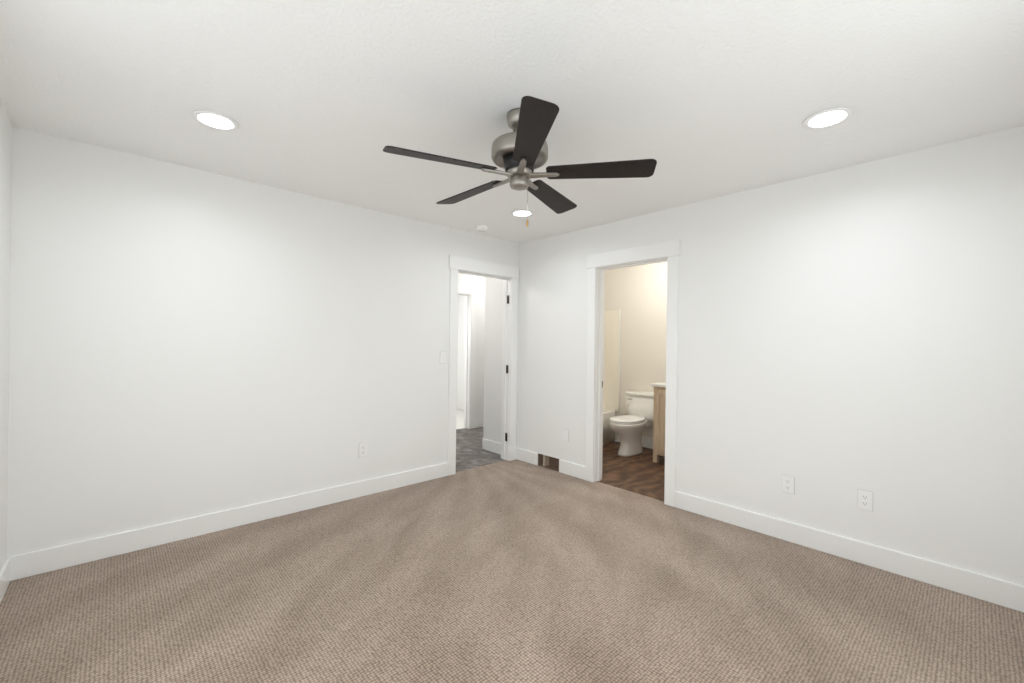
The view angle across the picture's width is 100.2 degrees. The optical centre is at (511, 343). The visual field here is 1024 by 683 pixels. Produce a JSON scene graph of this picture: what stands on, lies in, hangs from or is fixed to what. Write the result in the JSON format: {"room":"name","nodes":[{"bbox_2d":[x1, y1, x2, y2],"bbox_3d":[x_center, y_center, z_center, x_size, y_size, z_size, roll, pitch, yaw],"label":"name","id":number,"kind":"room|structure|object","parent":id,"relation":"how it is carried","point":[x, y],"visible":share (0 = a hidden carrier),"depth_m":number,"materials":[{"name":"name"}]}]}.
{"room":"empty bedroom","nodes":[
{"label":"empty bedroom","id":0,"kind":"room"},
{"bbox_2d":[0,102,11,569],"bbox_3d":[-1.388,0.072,0.796,0.120,2.440,3.980,1,0,-43],"label":"wall","id":1,"kind":"structure","parent":0,"point":[5,188],"depth_m":2.19,"materials":[{"name":"paint"}]},
{"bbox_2d":[0,555,15,603],"bbox_3d":[-1.393,1.227,0.886,0.018,0.130,3.860,1,0,-43],"label":"baseboard","id":2,"kind":"structure","parent":1,"relation":"attached to","point":[8,570],"depth_m":2.23,"materials":[{"name":"white paint"}]},
{"bbox_2d":[7,126,518,556],"bbox_3d":[-1.355,0.073,3.619,4.005,2.440,0.120,1,0,-43],"label":"wall","id":3,"kind":"structure","parent":0,"point":[186,342],"depth_m":2.86,"materials":[{"name":"paint"}]},
{"bbox_2d":[16,463,447,579],"bbox_3d":[-1.658,1.224,3.260,2.795,0.130,0.015,1,0,-43],"label":"baseboard","id":4,"kind":"structure","parent":3,"relation":"attached to","point":[28,564],"depth_m":2.86,"materials":[{"name":"white paint"}]},
{"bbox_2d":[359,442,366,456],"bbox_3d":[-1.262,0.904,3.628,0.072,0.117,0.009,1,0,-43],"label":"electrical outlet","id":5,"kind":"object","parent":3,"relation":"attached to","point":[362,449],"visible":1,"depth_m":3.62,"materials":[{"name":"grey plastic"}]},
{"bbox_2d":[447,255,518,475],"bbox_3d":[-0.332,0.221,4.569,0.936,2.170,0.168,1,0,-43],"label":"door frame","id":6,"kind":"structure","parent":3,"relation":"attached to","point":[508,275],"depth_m":4.76,"materials":[{"name":"white paint"}]},
{"bbox_2d":[456,323,457,408],"bbox_3d":[-2.284,0.061,7.393,3.200,2.440,0.120,1,0,-43],"label":"wall","id":7,"kind":"structure","parent":0,"point":[457,353],"depth_m":8.43,"materials":[{"name":"paint"}]},
{"bbox_2d":[457,295,464,409],"bbox_3d":[-0.485,0.084,7.894,0.120,2.440,1.590,1,0,-43],"label":"wall","id":8,"kind":"structure","parent":0,"point":[461,352],"depth_m":8.35,"materials":[{"name":"paint"}]},
{"bbox_2d":[458,273,484,419],"bbox_3d":[-1.343,0.073,5.935,5.800,2.440,0.120,1,0,-43],"label":"wall","id":9,"kind":"structure","parent":0,"point":[478,282],"depth_m":6.63,"materials":[{"name":"paint"}]},
{"bbox_2d":[458,284,476,428],"bbox_3d":[-0.978,0.213,6.274,1.016,2.170,0.168,1,0,-43],"label":"door frame","id":10,"kind":"structure","parent":9,"relation":"attached to","point":[469,293],"depth_m":6.53,"materials":[{"name":"white paint"}]},
{"bbox_2d":[474,418,483,427],"bbox_3d":[0.117,1.247,7.209,1.905,0.130,0.015,1,0,-43],"label":"baseboard","id":11,"kind":"structure","parent":9,"relation":"attached to","point":[478,423],"depth_m":6.61,"materials":[{"name":"white paint"}]},
{"bbox_2d":[0,459,1023,682],"bbox_3d":[-0.020,1.335,2.101,3.925,0.050,4.015,1,0,-43],"label":"floor","id":12,"kind":"structure","parent":0,"point":[514,571],"depth_m":2.14,"materials":[{"name":"beige carpet"}]},
{"bbox_2d":[0,0,1023,243],"bbox_3d":[-0.189,-1.183,4.290,6.605,0.100,7.500,1,0,-43],"label":"ceiling","id":13,"kind":"structure","parent":0,"point":[699,100],"depth_m":1.89,"materials":[{"name":"white paint"}]},
{"bbox_2d":[192,110,238,130],"bbox_3d":[-1.523,-1.155,2.203,0.200,0.032,0.200,1,0,-43],"label":"recessed light","id":14,"kind":"object","parent":13,"relation":"in","point":[214,120],"visible":0.83,"depth_m":2.22,"materials":[{"name":"white glass"}]},
{"bbox_2d":[475,225,487,231],"bbox_3d":[-0.293,-1.114,4.173,0.128,0.040,0.128,1,0,-43],"label":"smoke detector","id":15,"kind":"object","parent":13,"relation":"attached to","point":[481,228],"visible":1,"depth_m":4.13,"materials":[{"name":"white plastic"}]},
{"bbox_2d":[383,96,656,226],"bbox_3d":[0.003,-0.854,2.156,1.256,0.552,1.195,1,0,-43],"label":"fan","id":16,"kind":"object","parent":13,"relation":"hanging from","point":[519,154],"visible":1,"depth_m":2.04,"materials":[{"name":"black wood"}]},
{"bbox_2d":[511,210,533,216],"bbox_3d":[0.087,-1.135,3.701,0.200,0.032,0.200,1,0,-43],"label":"recessed light","id":17,"kind":"object","parent":13,"relation":"in","point":[519,213],"visible":0.83,"depth_m":3.74,"materials":[{"name":"white glass"}]},
{"bbox_2d":[803,107,852,128],"bbox_3d":[1.551,-1.116,2.106,0.200,0.032,0.200,1,0,-43],"label":"recessed light","id":18,"kind":"object","parent":13,"relation":"in","point":[828,118],"visible":0.9,"depth_m":2.12,"materials":[{"name":"white glass"}]},
{"bbox_2d":[456,409,664,500],"bbox_3d":[-0.516,1.331,5.025,5.800,0.046,6.020,1,0,-43],"label":"floor","id":19,"kind":"structure","parent":0,"point":[643,473],"depth_m":4.73,"materials":[{"name":"brown wood"}]},
{"bbox_2d":[603,309,620,444],"bbox_3d":[0.648,0.423,5.532,1.522,1.790,0.743,1,0,-43],"label":"tub","id":20,"kind":"object","parent":19,"relation":"on","point":[611,378],"visible":0.19,"depth_m":5.84,"materials":[{"name":"white plastic"}]},
{"bbox_2d":[609,391,653,456],"bbox_3d":[1.468,0.973,5.209,0.750,0.712,0.470,1,0,-43],"label":"toilet","id":21,"kind":"object","parent":19,"relation":"on","point":[632,424],"visible":0.96,"depth_m":5.12,"materials":[{"name":"white ceramic"}]},
{"bbox_2d":[651,382,665,462],"bbox_3d":[2.043,0.808,4.683,0.631,1.057,0.830,1,0,-43],"label":"bathroom vanity","id":22,"kind":"object","parent":19,"relation":"on","point":[659,419],"visible":0.12,"depth_m":4.72,"materials":[{"name":"brown wood"}]},
{"bbox_2d":[604,261,666,440],"bbox_3d":[2.055,0.116,5.238,0.120,2.440,3.100,1,0,-43],"label":"wall","id":23,"kind":"structure","parent":0,"point":[637,295],"depth_m":5.57,"materials":[{"name":"paint"}]},
{"bbox_2d":[618,436,652,448],"bbox_3d":[1.712,1.267,5.493,0.015,0.130,0.820,1,0,-43],"label":"baseboard","id":24,"kind":"structure","parent":23,"relation":"attached to","point":[647,442],"depth_m":5.47,"materials":[{"name":"white paint"}]},
{"bbox_2d":[483,126,1023,585],"bbox_3d":[1.259,0.106,3.655,0.120,2.440,4.580,1,0,-43],"label":"wall","id":25,"kind":"structure","parent":0,"point":[845,334],"depth_m":2.68,"materials":[{"name":"paint"}]},
{"bbox_2d":[482,439,500,453],"bbox_3d":[-0.198,1.243,5.114,0.015,0.130,0.480,1,0,-43],"label":"baseboard","id":26,"kind":"structure","parent":25,"relation":"attached to","point":[491,446],"depth_m":5.15,"materials":[{"name":"white paint"}]},
{"bbox_2d":[515,448,537,464],"bbox_3d":[0.160,1.247,4.726,0.015,0.130,0.335,1,0,-43],"label":"baseboard","id":27,"kind":"structure","parent":25,"relation":"attached to","point":[527,456],"depth_m":4.71,"materials":[{"name":"white paint"}]},
{"bbox_2d":[538,453,558,471],"bbox_3d":[0.429,1.252,4.536,0.117,0.135,0.312,1,0,-43],"label":"vent duct","id":28,"kind":"object","parent":25,"relation":"in","point":[548,462],"visible":0.48,"depth_m":4.59,"materials":[{"name":"brown wood"}]},
{"bbox_2d":[563,429,568,441],"bbox_3d":[0.543,0.927,4.324,0.007,0.117,0.072,1,0,-43],"label":"electrical outlet","id":29,"kind":"object","parent":25,"relation":"attached to","point":[565,434],"visible":1,"depth_m":4.32,"materials":[{"name":"grey plastic"}]},
{"bbox_2d":[559,459,584,479],"bbox_3d":[0.598,1.253,4.254,0.015,0.130,0.335,1,0,-43],"label":"baseboard","id":30,"kind":"structure","parent":25,"relation":"attached to","point":[565,467],"depth_m":4.24,"materials":[{"name":"white paint"}]},
{"bbox_2d":[585,239,679,506],"bbox_3d":[1.080,0.239,3.846,0.168,2.170,0.926,1,0,-43],"label":"door frame","id":31,"kind":"structure","parent":25,"relation":"attached to","point":[598,265],"depth_m":3.92,"materials":[{"name":"white paint"}]},
{"bbox_2d":[782,474,794,493],"bbox_3d":[1.866,0.954,2.892,0.009,0.117,0.072,1,0,-43],"label":"electrical outlet","id":32,"kind":"object","parent":25,"relation":"attached to","point":[788,484],"visible":1,"depth_m":2.89,"materials":[{"name":"grey plastic"}]},
{"bbox_2d":[675,491,1023,611],"bbox_3d":[1.986,1.270,2.755,0.015,0.130,1.950,1,0,-43],"label":"baseboard","id":33,"kind":"structure","parent":25,"relation":"attached to","point":[1007,594],"depth_m":2.57,"materials":[{"name":"white paint"}]},
{"bbox_2d":[858,489,872,511],"bbox_3d":[2.142,0.952,2.595,0.009,0.117,0.072,1,0,-43],"label":"electrical outlet","id":34,"kind":"object","parent":25,"relation":"attached to","point":[865,500],"visible":1,"depth_m":2.59,"materials":[{"name":"grey plastic"}]}
]}

